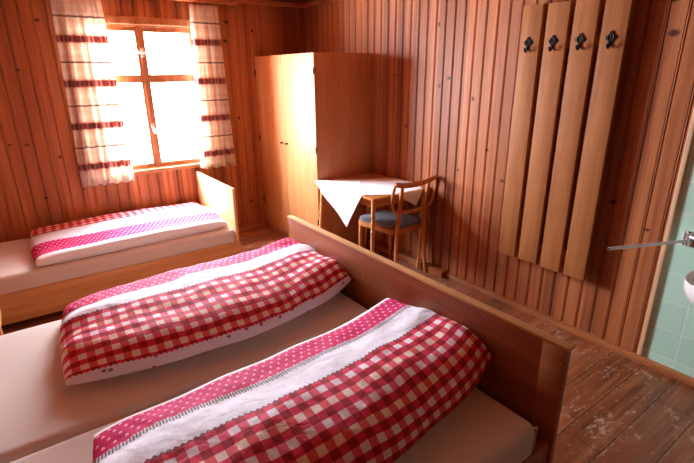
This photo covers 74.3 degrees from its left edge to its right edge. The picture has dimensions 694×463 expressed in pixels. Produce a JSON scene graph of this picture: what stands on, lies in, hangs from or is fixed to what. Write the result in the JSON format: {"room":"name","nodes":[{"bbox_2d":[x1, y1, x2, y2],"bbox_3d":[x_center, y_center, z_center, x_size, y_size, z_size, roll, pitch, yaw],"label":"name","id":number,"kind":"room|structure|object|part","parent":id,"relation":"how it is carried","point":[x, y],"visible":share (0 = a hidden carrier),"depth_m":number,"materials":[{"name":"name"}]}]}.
{"room":"bedroom","nodes":[
{"label":"bedroom","id":0,"kind":"room"},
{"bbox_2d":[0,0,305,242],"bbox_3d":[-1.944,-0.958,4.307,3.890,2.370,0.141,-14,23,-34],"label":"wall","id":1,"kind":"structure","parent":0,"point":[41,185],"depth_m":3.99,"materials":[{"name":"brown wood"}]},
{"bbox_2d":[104,15,200,174],"bbox_3d":[-1.838,-1.236,4.240,1.150,1.362,0.145,-14,23,-34],"label":"window","id":2,"kind":"structure","parent":1,"relation":"in","point":[138,26],"depth_m":4.21,"materials":[{"name":"brown wood"}]},
{"bbox_3d":[-2.034,-1.173,4.116,0.468,1.240,0.045,-14,23,-34],"label":"sash","id":3,"kind":"part","parent":2,"relation":"part of","materials":[{"name":"brown wood"}]},
{"bbox_3d":[-1.813,-1.226,4.207,1.140,1.360,0.027,-14,23,-34],"label":"casing","id":4,"kind":"part","parent":2,"relation":"part of","materials":[{"name":"brown wood"}]},
{"bbox_3d":[-1.819,-0.605,4.442,1.150,0.036,0.105,-14,23,-34],"label":"sill","id":5,"kind":"part","parent":2,"relation":"part of","materials":[{"name":"brown wood"}]},
{"bbox_3d":[-1.651,-1.269,4.380,0.478,1.240,0.045,-14,23,-34],"label":"sash","id":6,"kind":"part","parent":2,"relation":"part of","materials":[{"name":"brown wood"}]},
{"bbox_2d":[174,0,237,5],"bbox_3d":[-1.778,-2.011,3.917,1.750,0.025,0.108,-14,23,-34],"label":"rail","id":7,"kind":"object","parent":1,"relation":"attached to","point":[228,3],"visible":1,"depth_m":4.23,"materials":[{"name":"brown wood"}]},
{"bbox_2d":[50,0,134,188],"bbox_3d":[-2.149,-1.153,3.875,0.432,1.566,0.076,-14,23,-34],"label":"curtain","id":8,"kind":"object","parent":7,"relation":"hanging from","point":[96,116],"visible":1,"depth_m":3.86,"materials":[{"name":"white fabric"}]},
{"bbox_2d":[189,2,235,168],"bbox_3d":[-1.315,-1.372,4.445,0.365,1.533,0.073,-14,23,-34],"label":"curtain","id":9,"kind":"object","parent":7,"relation":"hanging from","point":[216,147],"visible":1,"depth_m":4.44,"materials":[{"name":"white fabric"}]},
{"bbox_2d":[238,223,265,232],"bbox_3d":[-2.177,0.233,4.420,3.060,0.050,0.028,-14,23,-34],"label":"baseboard","id":10,"kind":"structure","parent":1,"relation":"attached to","point":[262,225],"depth_m":5.16,"materials":[{"name":"brown wood"}]},
{"bbox_2d":[217,0,303,7],"bbox_3d":[-1.958,-2.020,3.823,3.739,0.045,0.034,-14,23,-34],"label":"trim","id":11,"kind":"structure","parent":1,"relation":"attached to","point":[259,2],"depth_m":4.62,"materials":[{"name":"brown wood"}]},
{"bbox_2d":[272,0,314,2],"bbox_3d":[0.154,-1.171,1.055,4.030,0.120,7.480,-14,23,-34],"label":"ceiling","id":12,"kind":"structure","parent":0,"point":[295,1],"depth_m":4.66,"materials":[{"name":"brown wood"}]},
{"bbox_2d":[1,226,693,462],"bbox_3d":[0.179,1.181,1.871,4.030,0.120,7.480,-14,23,-34],"label":"floor","id":13,"kind":"structure","parent":0,"point":[616,408],"depth_m":2.43,"materials":[{"name":"brown wood"}]},
{"bbox_2d":[0,310,3,335],"bbox_3d":[-2.106,0.693,2.556,0.360,0.403,0.340,-14,23,-34],"label":"wooden stool","id":14,"kind":"object","parent":13,"relation":"on","point":[1,331],"visible":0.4,"depth_m":2.71,"materials":[{"name":"brown wood"}]},
{"bbox_2d":[0,171,240,325],"bbox_3d":[-2.050,0.072,3.821,2.045,0.745,0.948,-14,23,-34],"label":"bed","id":15,"kind":"object","parent":13,"relation":"on","point":[219,197],"visible":0.37,"depth_m":3.55,"materials":[{"name":"brown wood"}]},
{"bbox_2d":[0,226,234,294],"bbox_3d":[-2.046,0.151,3.848,1.980,0.194,0.895,-14,23,-34],"label":"mattress","id":16,"kind":"object","parent":15,"relation":"on","point":[18,269],"visible":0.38,"depth_m":3.48,"materials":[{"name":"white fabric"}]},
{"bbox_2d":[30,202,227,266],"bbox_3d":[-1.858,-0.041,3.942,1.484,0.098,0.871,-14,23,-34],"label":"duvet","id":17,"kind":"object","parent":16,"relation":"on","point":[102,234],"visible":1,"depth_m":3.76,"materials":[{"name":"white fabric"}]},
{"bbox_3d":[-1.762,0.391,3.544,2.014,0.218,0.020,-14,23,-34],"label":"rail","id":18,"kind":"part","parent":15,"relation":"part of","materials":[{"name":"brown wood"}]},
{"bbox_3d":[-1.242,-0.144,4.386,0.026,0.725,0.926,-14,23,-34],"label":"headboard","id":19,"kind":"part","parent":15,"relation":"part of","materials":[{"name":"brown wood"}]},
{"bbox_2d":[254,52,370,244],"bbox_3d":[-0.367,-0.835,4.717,0.651,1.836,1.148,-14,23,-34],"label":"wardrobe","id":20,"kind":"object","parent":13,"relation":"on","point":[314,108],"visible":0.91,"depth_m":4.30,"materials":[{"name":"brown wood"}]},
{"bbox_3d":[-0.771,-0.887,4.768,0.019,1.760,0.566,-14,23,-34],"label":"door","id":21,"kind":"part","parent":20,"relation":"part of","materials":[{"name":"brown wood"}]},
{"bbox_3d":[-0.433,-0.739,4.330,0.019,1.760,0.570,-14,23,-34],"label":"door","id":22,"kind":"part","parent":20,"relation":"part of","materials":[{"name":"brown wood"}]},
{"bbox_3d":[-0.018,-0.695,4.304,0.602,1.836,0.020,-14,23,-34],"label":"panel","id":23,"kind":"part","parent":20,"relation":"part of","materials":[{"name":"brown wood"}]},
{"bbox_2d":[319,172,429,269],"bbox_3d":[0.213,-0.063,4.139,0.652,0.746,0.802,-14,23,-34],"label":"table","id":24,"kind":"object","parent":13,"relation":"on","point":[373,201],"visible":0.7,"depth_m":3.92,"materials":[{"name":"brown wood"}]},
{"bbox_3d":[-0.237,-0.090,4.263,0.076,0.724,0.043,-14,23,-34],"label":"leg","id":25,"kind":"part","parent":24,"relation":"part of","materials":[{"name":"brown wood"}]},
{"bbox_3d":[0.211,-0.203,4.574,0.076,0.724,0.042,-14,23,-34],"label":"leg","id":26,"kind":"part","parent":24,"relation":"part of","materials":[{"name":"brown wood"}]},
{"bbox_2d":[315,178,422,226],"bbox_3d":[0.205,-0.274,4.071,0.647,0.316,0.843,-14,23,-34],"label":"tablecloth","id":27,"kind":"object","parent":24,"relation":"on","point":[344,195],"visible":0.88,"depth_m":3.89,"materials":[{"name":"fabric"}]},
{"bbox_3d":[0.209,0.096,3.713,0.049,0.723,0.041,-14,23,-34],"label":"leg","id":28,"kind":"part","parent":24,"relation":"part of","materials":[{"name":"brown wood"}]},
{"bbox_3d":[0.647,-0.012,4.011,0.076,0.724,0.042,-14,23,-34],"label":"leg","id":29,"kind":"part","parent":24,"relation":"part of","materials":[{"name":"brown wood"}]},
{"bbox_2d":[359,175,437,271],"bbox_3d":[0.416,-0.076,3.990,0.517,0.865,0.538,-14,23,-34],"label":"wooden chair","id":30,"kind":"object","parent":13,"relation":"on","point":[391,221],"visible":0.98,"depth_m":3.85,"materials":[{"name":"brown wood"}]},
{"bbox_3d":[0.124,0.126,4.125,0.038,0.400,0.040,-14,23,-34],"label":"leg","id":31,"kind":"part","parent":30,"relation":"part of","materials":[{"name":"brown wood"}]},
{"bbox_3d":[0.382,-0.074,4.013,0.418,0.045,0.464,-14,23,-34],"label":"seat frame","id":32,"kind":"part","parent":30,"relation":"part of","materials":[{"name":"brown wood"}]},
{"bbox_3d":[0.415,0.048,4.340,0.038,0.400,0.041,-14,23,-34],"label":"leg","id":33,"kind":"part","parent":30,"relation":"part of","materials":[{"name":"brown wood"}]},
{"bbox_3d":[0.421,0.036,3.737,0.052,0.819,0.069,-14,23,-34],"label":"post","id":34,"kind":"part","parent":30,"relation":"part of","materials":[{"name":"brown wood"}]},
{"bbox_3d":[0.541,-0.175,3.771,0.308,0.041,0.031,-15,24,-36],"label":"rail","id":35,"kind":"part","parent":30,"relation":"part of","materials":[{"name":"brown wood"}]},
{"bbox_3d":[0.554,-0.390,3.676,0.476,0.068,0.040,-15,24,-36],"label":"crest rail","id":36,"kind":"part","parent":30,"relation":"part of","materials":[{"name":"brown wood"}]},
{"bbox_3d":[0.670,-0.030,3.921,0.052,0.819,0.070,-14,23,-34],"label":"post","id":37,"kind":"part","parent":30,"relation":"part of","materials":[{"name":"brown wood"}]},
{"bbox_2d":[287,215,574,462],"bbox_3d":[-0.631,0.637,1.909,2.105,0.900,2.017,-14,23,-34],"label":"double bed","id":38,"kind":"object","parent":13,"relation":"on","point":[526,373],"visible":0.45,"depth_m":1.91,"materials":[{"name":"brown wood"}]},
{"bbox_2d":[0,292,366,462],"bbox_3d":[-0.928,0.604,2.321,1.995,0.205,0.991,-14,23,-34],"label":"mattress","id":39,"kind":"object","parent":38,"relation":"on","point":[38,411],"visible":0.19,"depth_m":1.94,"materials":[{"name":"white fabric"}]},
{"bbox_2d":[59,238,350,385],"bbox_3d":[-0.718,0.342,2.461,1.467,0.188,0.917,-14,23,-34],"label":"duvet","id":40,"kind":"object","parent":39,"relation":"on","point":[174,315],"visible":1,"depth_m":2.21,"materials":[{"name":"red fabric"}]},
{"bbox_2d":[10,387,537,462],"bbox_3d":[-0.362,0.867,1.545,1.942,0.204,0.984,-14,23,-34],"label":"mattress","id":41,"kind":"object","parent":38,"relation":"on","point":[480,429],"visible":0.33,"depth_m":1.61,"materials":[{"name":"white fabric"}]},
{"bbox_2d":[93,298,492,462],"bbox_3d":[-0.134,0.598,1.703,1.476,0.190,0.801,-14,23,-34],"label":"duvet","id":42,"kind":"object","parent":41,"relation":"on","point":[366,389],"visible":1,"depth_m":1.57,"materials":[{"name":"red fabric"}]},
{"bbox_3d":[-0.051,1.116,1.234,2.037,0.225,0.024,-14,23,-34],"label":"rail","id":43,"kind":"part","parent":38,"relation":"part of","materials":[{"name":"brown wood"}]},
{"bbox_2d":[304,0,693,352],"bbox_3d":[0.716,-0.833,3.862,0.141,2.370,3.748,-14,23,-34],"label":"wall","id":44,"kind":"structure","parent":0,"point":[444,72],"depth_m":3.27,"materials":[{"name":"brown wood"}]},
{"bbox_2d":[303,0,338,7],"bbox_3d":[1.635,-1.475,2.136,0.034,0.045,7.060,-14,23,-34],"label":"trim","id":45,"kind":"structure","parent":44,"relation":"attached to","point":[316,2],"depth_m":4.63,"materials":[{"name":"brown wood"}]},
{"bbox_2d":[366,238,693,386],"bbox_3d":[1.974,0.865,2.457,0.074,0.058,5.940,-14,23,-34],"label":"baseboard","id":46,"kind":"structure","parent":44,"relation":"attached to","point":[647,362],"depth_m":3.22,"materials":[{"name":"brown wood"}]},
{"bbox_2d":[498,0,633,280],"bbox_3d":[1.308,-0.547,2.877,0.112,1.641,0.638,-14,23,-34],"label":"coat rack","id":47,"kind":"object","parent":44,"relation":"attached to","point":[612,40],"visible":1,"depth_m":2.82,"materials":[{"name":"brown wood"}]},
{"bbox_2d":[637,108,693,354],"bbox_3d":[1.761,-0.333,2.398,0.022,2.277,0.024,-14,23,-34],"label":"trim","id":48,"kind":"structure","parent":44,"relation":"attached to","point":[690,134],"depth_m":2.50,"materials":[{"name":"brown wood"}]},
{"bbox_2d":[642,136,693,377],"bbox_3d":[2.844,0.098,1.111,0.136,2.370,3.452,-14,23,-34],"label":"tiled wall","id":49,"kind":"structure","parent":0,"point":[669,342],"depth_m":2.56,"materials":[{"name":"green tile"}]},
{"bbox_2d":[607,230,693,249],"bbox_3d":[1.701,0.071,2.326,0.649,0.098,0.354,10,22,29],"label":"towel rail","id":50,"kind":"object","parent":49,"relation":"attached to","point":[688,239],"visible":1,"depth_m":2.40,"materials":[{"name":"silver metal"}]},
{"bbox_3d":[1.574,0.069,2.385,0.468,0.025,0.017,-4,19,-9],"label":"swing arm","id":51,"kind":"part","parent":50,"relation":"part of"},
{"bbox_2d":[683,270,693,303],"bbox_3d":[1.859,0.394,2.137,0.434,0.480,0.499,-14,23,-34],"label":"basin","id":52,"kind":"object","parent":49,"relation":"attached to","point":[688,284],"visible":1,"depth_m":2.17,"materials":[{"name":"ceramic"}]}
]}

